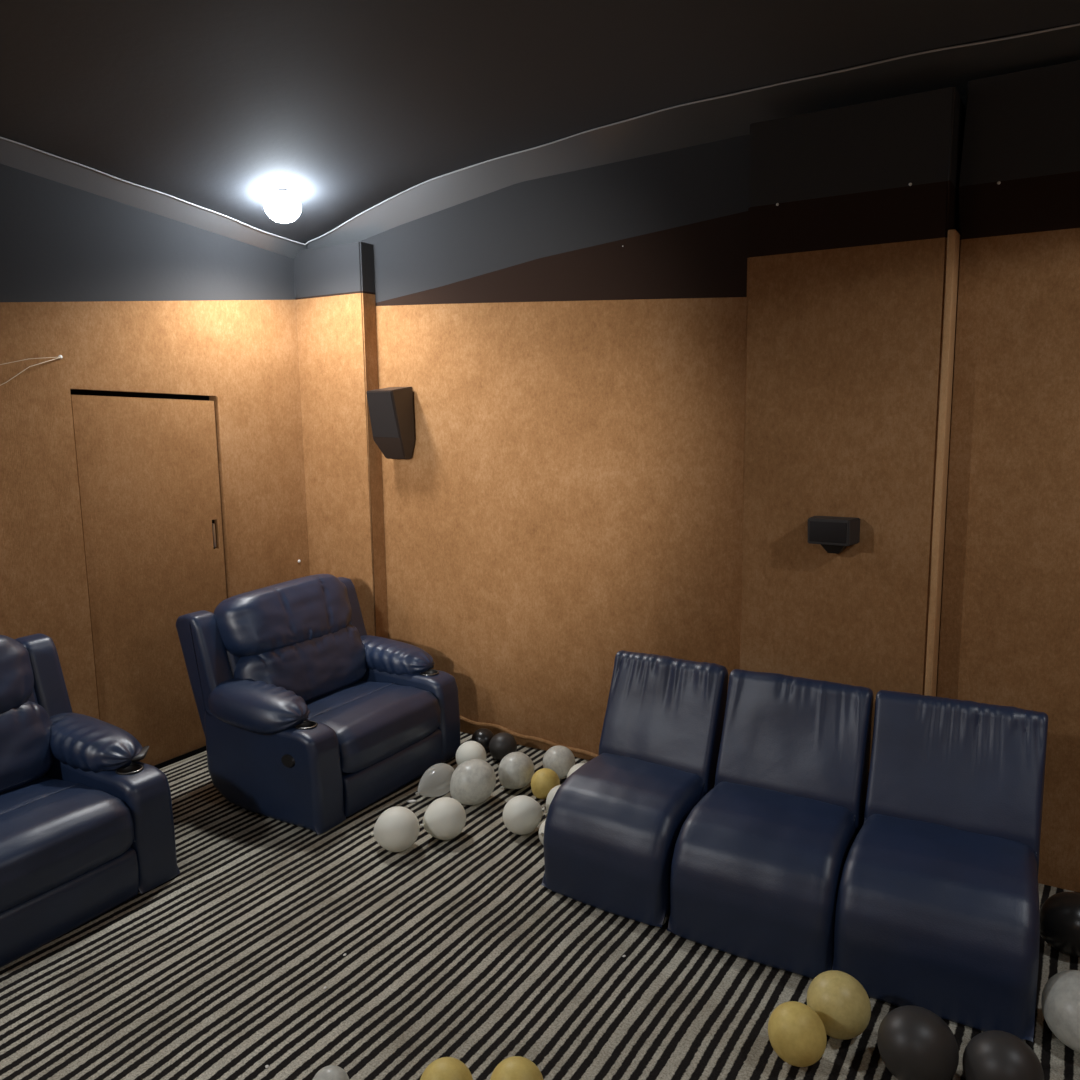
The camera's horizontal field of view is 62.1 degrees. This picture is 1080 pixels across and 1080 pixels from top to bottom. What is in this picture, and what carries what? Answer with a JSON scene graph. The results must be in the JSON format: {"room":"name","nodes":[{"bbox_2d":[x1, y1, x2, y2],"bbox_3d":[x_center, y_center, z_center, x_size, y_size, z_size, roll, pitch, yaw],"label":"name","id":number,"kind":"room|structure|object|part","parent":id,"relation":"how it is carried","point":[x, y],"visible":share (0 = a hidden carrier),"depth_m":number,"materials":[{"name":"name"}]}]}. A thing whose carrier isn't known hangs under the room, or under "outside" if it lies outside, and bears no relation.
{"room":"home theater","nodes":[
{"label":"home theater","id":0,"kind":"room"},
{"bbox_2d":[0,136,309,719],"bbox_3d":[-2.813,-0.278,3.252,0.280,3.320,5.170,4,10,32],"label":"wall","id":1,"kind":"structure","parent":0,"point":[133,301],"depth_m":4.21,"materials":[{"name":"tan wood panelling"},{"name":"dark grey paint"}]},
{"bbox_2d":[71,395,226,765],"bbox_3d":[-1.927,0.217,4.547,0.040,1.879,0.776,4,10,32],"label":"door","id":2,"kind":"structure","parent":1,"relation":"in","point":[149,487],"depth_m":4.47,"materials":[{"name":"brown wood"}]},
{"bbox_2d":[154,746,206,768],"bbox_3d":[-2.688,1.342,3.385,0.006,0.032,5.060,4,10,32],"label":"baseboard","id":3,"kind":"structure","parent":1,"relation":"attached to","point":[202,749],"depth_m":4.68,"materials":[{"name":"black"}]},
{"bbox_2d":[160,751,206,769],"bbox_3d":[-1.941,1.172,4.557,0.014,0.007,1.300,4,10,32],"label":"trim","id":4,"kind":"structure","parent":1,"relation":"attached to","point":[204,752],"depth_m":4.68,"materials":[{"name":"metal"}]},
{"bbox_2d":[217,397,231,596],"bbox_3d":[-1.686,0.176,4.868,0.007,1.881,0.009,4,10,32],"label":"trim","id":5,"kind":"structure","parent":1,"relation":"attached to","point":[217,397],"depth_m":4.80,"materials":[{"name":"wood"}]},
{"bbox_2d":[0,26,1079,258],"bbox_3d":[-0.408,-1.286,1.586,5.420,0.399,5.170,4,10,32],"label":"trim","id":6,"kind":"structure","parent":1,"relation":"attached to","point":[719,119],"depth_m":3.86,"materials":[{"name":"grey paint"}]},
{"bbox_2d":[0,732,1079,1079],"bbox_3d":[-0.453,1.573,2.060,5.820,0.100,5.370,4,10,32],"label":"floor","id":7,"kind":"structure","parent":0,"point":[457,947],"depth_m":2.88,"materials":[{"name":"carpet"}]},
{"bbox_2d":[0,633,179,967],"bbox_3d":[-2.046,0.887,3.220,0.891,0.963,1.167,4,10,31],"label":"recliner","id":8,"kind":"object","parent":7,"relation":"on","point":[87,826],"visible":1,"depth_m":3.36,"materials":[{"name":"blue leather"}]},
{"bbox_2d":[0,635,33,712],"bbox_3d":[-2.260,0.565,3.271,0.297,0.335,0.802,4,10,31],"label":"cushion","id":9,"kind":"object","parent":8,"relation":"on","point":[16,672],"depth_m":3.47,"materials":[{"name":"blue leather"}]},
{"bbox_2d":[0,700,54,793],"bbox_3d":[-2.182,0.825,3.292,0.284,0.346,0.808,4,10,31],"label":"lumbar cushion","id":10,"kind":"object","parent":8,"relation":"on","point":[27,729],"depth_m":3.44,"materials":[{"name":"blue leather"}]},
{"bbox_2d":[0,776,134,912],"bbox_3d":[-1.962,1.069,3.197,0.701,0.233,0.715,4,10,31],"label":"seat cushion","id":11,"kind":"object","parent":8,"relation":"on","point":[58,833],"depth_m":3.16,"materials":[{"name":"blue leather"}]},
{"bbox_2d":[50,713,141,772],"bbox_3d":[-1.812,0.810,3.604,0.543,0.173,0.255,4,10,31],"label":"pillow","id":12,"kind":"object","parent":8,"relation":"on","point":[79,743],"depth_m":3.49,"materials":[{"name":"blue leather"}]},
{"bbox_3d":[-1.765,1.072,3.605,0.711,0.473,0.176,4,10,31],"label":"arm","id":13,"kind":"part","parent":8,"relation":"part of","materials":[{"name":"blue leather"}]},
{"bbox_2d":[176,574,460,834],"bbox_3d":[-1.038,0.695,4.429,0.891,0.963,1.167,4,10,30],"label":"recliner","id":14,"kind":"object","parent":7,"relation":"on","point":[310,719],"visible":1,"depth_m":4.15,"materials":[{"name":"blue leather"}]},
{"bbox_2d":[208,678,309,733],"bbox_3d":[-1.267,0.739,4.037,0.543,0.173,0.254,4,10,30],"label":"pillow","id":15,"kind":"object","parent":14,"relation":"on","point":[245,705],"depth_m":3.95,"materials":[{"name":"blue leather"}]},
{"bbox_3d":[-1.208,0.998,4.053,0.712,0.475,0.177,4,10,30],"label":"arm","id":16,"kind":"part","parent":14,"relation":"part of","materials":[{"name":"blue leather"}]},
{"bbox_2d":[214,574,351,656],"bbox_3d":[-1.253,0.373,4.478,0.296,0.335,0.802,4,10,30],"label":"cushion","id":17,"kind":"object","parent":14,"relation":"on","point":[308,615],"depth_m":4.33,"materials":[{"name":"blue leather"}]},
{"bbox_3d":[-1.085,0.952,3.865,0.080,0.059,0.013,4,10,30],"label":"release lever","id":18,"kind":"part","parent":14,"relation":"part of","materials":[{"name":"black plastic"}]},
{"bbox_2d":[234,624,366,702],"bbox_3d":[-1.175,0.634,4.500,0.284,0.346,0.808,4,10,30],"label":"lumbar cushion","id":19,"kind":"object","parent":14,"relation":"on","point":[317,665],"depth_m":4.38,"materials":[{"name":"blue leather"}]},
{"bbox_2d":[306,681,440,773],"bbox_3d":[-0.953,0.876,4.407,0.701,0.235,0.715,4,10,30],"label":"seat cushion","id":20,"kind":"object","parent":14,"relation":"on","point":[374,724],"depth_m":4.26,"materials":[{"name":"blue leather"}]},
{"bbox_2d":[360,635,434,674],"bbox_3d":[-0.807,0.618,4.815,0.543,0.173,0.254,4,10,30],"label":"armrest","id":21,"kind":"object","parent":14,"relation":"on","point":[382,656],"depth_m":4.70,"materials":[{"name":"blue leather"}]},
{"bbox_3d":[-0.759,0.881,4.816,0.710,0.474,0.177,4,10,30],"label":"arm","id":22,"kind":"part","parent":14,"relation":"part of","materials":[{"name":"blue leather"}]},
{"bbox_2d":[313,1065,348,1079],"bbox_3d":[-0.546,1.429,2.340,0.100,0.105,0.100,4,10,32],"label":"balloon","id":23,"kind":"object","parent":7,"relation":"on","point":[331,1072],"visible":1,"depth_m":2.33,"materials":[{"name":"white rubber"}]},
{"bbox_2d":[371,806,418,851],"bbox_3d":[-0.588,1.192,3.699,0.181,0.180,0.180,-7,10,-34],"label":"balloon","id":24,"kind":"object","parent":7,"relation":"on","point":[396,829],"visible":1,"depth_m":3.64,"materials":[{"name":"white rubber"}]},
{"bbox_2d":[415,763,453,796],"bbox_3d":[-0.490,1.133,4.205,0.145,0.145,0.238,4,10,32],"label":"balloon","id":25,"kind":"object","parent":7,"relation":"on","point":[424,789],"visible":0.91,"depth_m":4.20,"materials":[{"name":"rubber"}]},
{"bbox_2d":[420,797,465,839],"bbox_3d":[-0.404,1.179,3.791,0.173,0.174,0.187,4,10,32],"label":"balloon","id":26,"kind":"object","parent":7,"relation":"on","point":[444,818],"visible":1,"depth_m":3.73,"materials":[{"name":"white rubber"}]},
{"bbox_2d":[420,1057,472,1079],"bbox_3d":[-0.241,1.409,2.302,0.142,0.148,0.142,4,10,32],"label":"balloon","id":27,"kind":"object","parent":7,"relation":"on","point":[444,1068],"visible":1,"depth_m":2.28,"materials":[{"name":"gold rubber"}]},
{"bbox_2d":[456,741,485,765],"bbox_3d":[-0.345,1.084,4.488,0.154,0.156,0.153,4,10,32],"label":"balloon","id":28,"kind":"object","parent":7,"relation":"on","point":[468,750],"visible":0.65,"depth_m":4.44,"materials":[{"name":"white rubber"}]},
{"bbox_2d":[450,759,495,804],"bbox_3d":[-0.311,1.113,4.126,0.202,0.202,0.225,4,10,32],"label":"balloon","id":29,"kind":"object","parent":7,"relation":"on","point":[473,781],"visible":0.91,"depth_m":4.06,"materials":[{"name":"white rubber"}]},
{"bbox_2d":[471,728,493,751],"bbox_3d":[-0.301,1.060,4.749,0.126,0.126,0.126,4,10,32],"label":"balloon","id":30,"kind":"object","parent":7,"relation":"on","point":[483,736],"visible":0.51,"depth_m":4.70,"materials":[{"name":"black rubber"}]},
{"bbox_2d":[489,732,516,760],"bbox_3d":[-0.191,1.066,4.628,0.146,0.146,0.144,4,10,32],"label":"balloon","id":31,"kind":"object","parent":7,"relation":"on","point":[501,744],"visible":0.9,"depth_m":4.58,"materials":[{"name":"black rubber"}]},
{"bbox_2d":[498,752,533,788],"bbox_3d":[-0.114,1.102,4.292,0.172,0.172,0.173,4,10,32],"label":"balloon","id":32,"kind":"object","parent":7,"relation":"on","point":[516,769],"visible":1,"depth_m":4.23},
{"bbox_2d":[490,1056,542,1079],"bbox_3d":[-0.059,1.406,2.299,0.142,0.149,0.142,4,10,32],"label":"balloon","id":33,"kind":"object","parent":7,"relation":"on","point":[514,1067],"visible":1,"depth_m":2.28,"materials":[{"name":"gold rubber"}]},
{"bbox_2d":[503,795,545,834],"bbox_3d":[-0.077,1.174,3.833,0.164,0.162,0.163,-6,10,-31],"label":"balloon","id":34,"kind":"object","parent":7,"relation":"on","point":[522,814],"visible":1,"depth_m":3.78,"materials":[{"name":"white rubber"}]},
{"bbox_2d":[539,820,545,843],"bbox_3d":[0.061,1.208,3.694,0.133,0.132,0.133,-1,8,-1],"label":"balloon","id":35,"kind":"object","parent":7,"relation":"on","point":[541,829],"visible":0.25,"depth_m":3.65,"materials":[{"name":"white rubber"}]},
{"bbox_2d":[531,768,559,798],"bbox_3d":[0.025,1.134,4.181,0.136,0.137,0.136,4,10,32],"label":"balloon","id":36,"kind":"object","parent":7,"relation":"on","point":[543,780],"visible":0.88,"depth_m":4.13,"materials":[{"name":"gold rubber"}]},
{"bbox_2d":[545,785,560,816],"bbox_3d":[0.102,1.158,3.970,0.148,0.148,0.148,4,10,32],"label":"balloon","id":37,"kind":"object","parent":7,"relation":"on","point":[551,794],"visible":0.23,"depth_m":3.94,"materials":[{"name":"white rubber"}]},
{"bbox_2d":[543,745,574,778],"bbox_3d":[0.096,1.089,4.397,0.167,0.160,0.160,4,10,32],"label":"balloon","id":38,"kind":"object","parent":7,"relation":"on","point":[560,759],"visible":0.85,"depth_m":4.34,"materials":[{"name":"white rubber"}]},
{"bbox_2d":[567,763,584,777],"bbox_3d":[0.199,1.123,4.218,0.144,0.144,0.144,1,9,14],"label":"balloon","id":39,"kind":"object","parent":7,"relation":"on","point":[574,768],"visible":0.1,"depth_m":4.20,"materials":[{"name":"white rubber"}]},
{"bbox_2d":[541,650,728,927],"bbox_3d":[0.373,0.900,3.428,0.508,0.810,0.619,5,10,34],"label":"seat","id":40,"kind":"object","parent":7,"relation":"on","point":[612,828],"visible":0.83,"depth_m":3.34,"materials":[{"name":"blue leather"}]},
{"bbox_3d":[0.325,1.099,3.383,0.508,0.427,0.440,5,10,34],"label":"seat","id":41,"kind":"part","parent":40,"relation":"part of","materials":[{"name":"blue leather"}]},
{"bbox_3d":[0.486,0.868,3.588,0.482,0.796,0.223,5,10,34],"label":"backrest","id":42,"kind":"part","parent":40,"relation":"part of","materials":[{"name":"blue leather"}]},
{"bbox_2d":[667,669,873,978],"bbox_3d":[0.817,0.938,3.133,0.548,0.808,0.620,4,10,32],"label":"seat","id":43,"kind":"object","parent":7,"relation":"on","point":[758,862],"visible":0.92,"depth_m":3.04,"materials":[{"name":"blue leather"}]},
{"bbox_3d":[0.773,1.136,3.085,0.548,0.426,0.440,4,10,32],"label":"seat","id":44,"kind":"part","parent":43,"relation":"part of","materials":[{"name":"blue leather"}]},
{"bbox_3d":[0.922,0.905,3.298,0.522,0.794,0.223,4,10,32],"label":"backrest","id":45,"kind":"part","parent":43,"relation":"part of","materials":[{"name":"blue leather"}]},
{"bbox_2d":[768,1001,826,1066],"bbox_3d":[0.706,1.358,2.465,0.154,0.174,0.160,4,10,32],"label":"balloon","id":46,"kind":"object","parent":7,"relation":"on","point":[796,1032],"visible":1,"depth_m":2.41,"materials":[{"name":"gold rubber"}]},
{"bbox_2d":[807,970,870,1039],"bbox_3d":[0.857,1.334,2.575,0.175,0.186,0.178,4,10,32],"label":"balloon","id":47,"kind":"object","parent":7,"relation":"on","point":[843,1005],"visible":0.94,"depth_m":2.51,"materials":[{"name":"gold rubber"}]},
{"bbox_2d":[877,1005,958,1079],"bbox_3d":[1.006,1.351,2.391,0.199,0.203,0.206,4,10,32],"label":"balloon","id":48,"kind":"object","parent":7,"relation":"on","point":[914,1043],"visible":1,"depth_m":2.33,"materials":[{"name":"black rubber"}]},
{"bbox_2d":[832,690,1047,1041],"bbox_3d":[1.286,0.973,2.855,0.556,0.807,0.621,4,10,30],"label":"seat","id":49,"kind":"object","parent":7,"relation":"on","point":[937,905],"visible":0.99,"depth_m":2.76,"materials":[{"name":"blue leather"}]},
{"bbox_3d":[1.244,1.171,2.806,0.556,0.428,0.442,4,10,30],"label":"seat","id":50,"kind":"part","parent":49,"relation":"part of","materials":[{"name":"blue leather"}]},
{"bbox_3d":[1.385,0.940,3.025,0.530,0.793,0.224,4,10,30],"label":"backrest","id":51,"kind":"part","parent":49,"relation":"part of","materials":[{"name":"blue leather"}]},
{"bbox_2d":[925,229,959,696],"bbox_3d":[1.491,0.089,3.370,0.026,2.400,0.119,4,10,32],"label":"trim","id":52,"kind":"structure","parent":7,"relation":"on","point":[953,242],"depth_m":3.28,"materials":[{"name":"brown wood"}]},
{"bbox_2d":[962,1030,1043,1079],"bbox_3d":[1.189,1.365,2.307,0.187,0.193,0.187,4,10,32],"label":"balloon","id":53,"kind":"object","parent":7,"relation":"on","point":[992,1054],"visible":1,"depth_m":2.26,"materials":[{"name":"black rubber"}]},
{"bbox_2d":[1040,892,1079,956],"bbox_3d":[1.750,1.260,2.947,0.208,0.199,0.198,4,10,32],"label":"balloon","id":54,"kind":"object","parent":7,"relation":"on","point":[1060,913],"visible":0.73,"depth_m":2.90,"materials":[{"name":"black rubber"}]},
{"bbox_2d":[1041,970,1079,1052],"bbox_3d":[1.523,1.325,2.521,0.206,0.202,0.209,-5,9,-27],"label":"balloon","id":55,"kind":"object","parent":7,"relation":"on","point":[1060,998],"visible":1,"depth_m":2.49,"materials":[{"name":"white rubber"}]},
{"bbox_2d":[0,0,1079,242],"bbox_3d":[-0.396,-1.363,1.519,5.340,0.385,5.090,4,10,32],"label":"ceiling","id":56,"kind":"structure","parent":0,"point":[346,107],"depth_m":3.26,"materials":[{"name":"black paint"}]},
{"bbox_2d":[264,188,300,222],"bbox_3d":[-1.267,-1.650,4.418,0.176,0.170,0.176,4,10,32],"label":"ceiling lamp","id":57,"kind":"object","parent":56,"relation":"attached to","point":[281,205],"visible":1,"depth_m":4.36,"materials":[{"name":"white glass"}]},
{"bbox_2d":[0,23,1079,244],"bbox_3d":[0.158,-1.477,2.641,5.087,0.296,2.590,4,10,32],"label":"cable","id":58,"kind":"object","parent":56,"relation":"attached to","point":[1077,24],"visible":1,"depth_m":3.76,"materials":[{"name":"grey plastic"}]},
{"bbox_2d":[314,23,1076,759],"bbox_3d":[0.971,-0.441,3.931,5.420,3.300,0.001,4,10,32],"label":"wall","id":59,"kind":"structure","parent":0,"point":[568,498],"depth_m":4.45,"materials":[{"name":"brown fabric"}]},
{"bbox_2d":[294,242,388,638],"bbox_3d":[-1.146,-0.297,5.211,0.515,2.700,0.114,4,10,32],"label":"pillar","id":60,"kind":"structure","parent":59,"relation":"attached to","point":[332,284],"depth_m":5.10,"materials":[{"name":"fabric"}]},
{"bbox_2d":[366,387,414,458],"bbox_3d":[-0.811,-0.636,4.892,0.207,0.392,0.212,4,10,32],"label":"wall speaker","id":61,"kind":"object","parent":59,"relation":"attached to","point":[391,412],"visible":1,"depth_m":4.84,"materials":[{"name":"grey plastic"}]},
{"bbox_2d":[367,392,398,437],"bbox_3d":[-0.848,-0.670,4.827,0.186,0.243,0.073,4,10,32],"label":"grille","id":62,"kind":"object","parent":61,"relation":"attached to","point":[383,406],"depth_m":4.81,"materials":[{"name":"black fabric"}]},
{"bbox_2d":[460,716,597,757],"bbox_3d":[0.060,1.065,4.723,2.203,0.088,0.036,4,10,32],"label":"baseboard","id":63,"kind":"structure","parent":59,"relation":"attached to","point":[581,751],"depth_m":4.80,"materials":[{"name":"brown wood"}]},
{"bbox_2d":[808,516,859,553],"bbox_3d":[1.127,-0.017,3.447,0.177,0.138,0.119,4,10,32],"label":"wall speaker","id":64,"kind":"object","parent":59,"relation":"attached to","point":[834,534],"visible":1,"depth_m":3.40,"materials":[{"name":"grey plastic"}]},
{"bbox_2d":[809,521,846,543],"bbox_3d":[1.091,-0.030,3.400,0.138,0.078,0.006,4,10,32],"label":"grille","id":65,"kind":"object","parent":64,"relation":"attached to","point":[820,532],"depth_m":3.40,"materials":[{"name":"black fabric"}]},
{"bbox_2d":[740,87,965,768],"bbox_3d":[1.220,-0.183,3.618,0.729,2.875,0.326,4,10,32],"label":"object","id":66,"kind":"structure","parent":59,"relation":"attached to","point":[846,276],"depth_m":3.41,"materials":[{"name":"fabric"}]},
{"bbox_2d":[936,60,1079,892],"bbox_3d":[2.397,-0.126,2.962,1.938,2.920,0.203,4,10,32],"label":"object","id":67,"kind":"structure","parent":59,"relation":"attached to","point":[1009,630],"depth_m":3.23,"materials":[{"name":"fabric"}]},
{"bbox_3d":[-2.140,-0.817,4.004,0.011,0.018,0.018,4,10,32],"label":"nail","id":68,"kind":"object","parent":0,"visible":0},
{"bbox_2d":[0,357,55,364],"bbox_3d":[-2.252,-0.723,3.737,0.032,0.106,0.594,3,9,26],"label":"string","id":69,"kind":"object","parent":68,"relation":"attached to","point":[47,357],"visible":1,"depth_m":3.84,"materials":[{"name":"beige fabric"}]},
{"bbox_2d":[0,357,60,385],"bbox_3d":[-2.243,-0.650,3.761,0.033,0.255,0.564,3,9,26],"label":"string","id":70,"kind":"object","parent":68,"relation":"attached to","point":[59,357],"visible":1,"depth_m":3.85,"materials":[{"name":"beige fabric"}]}
]}

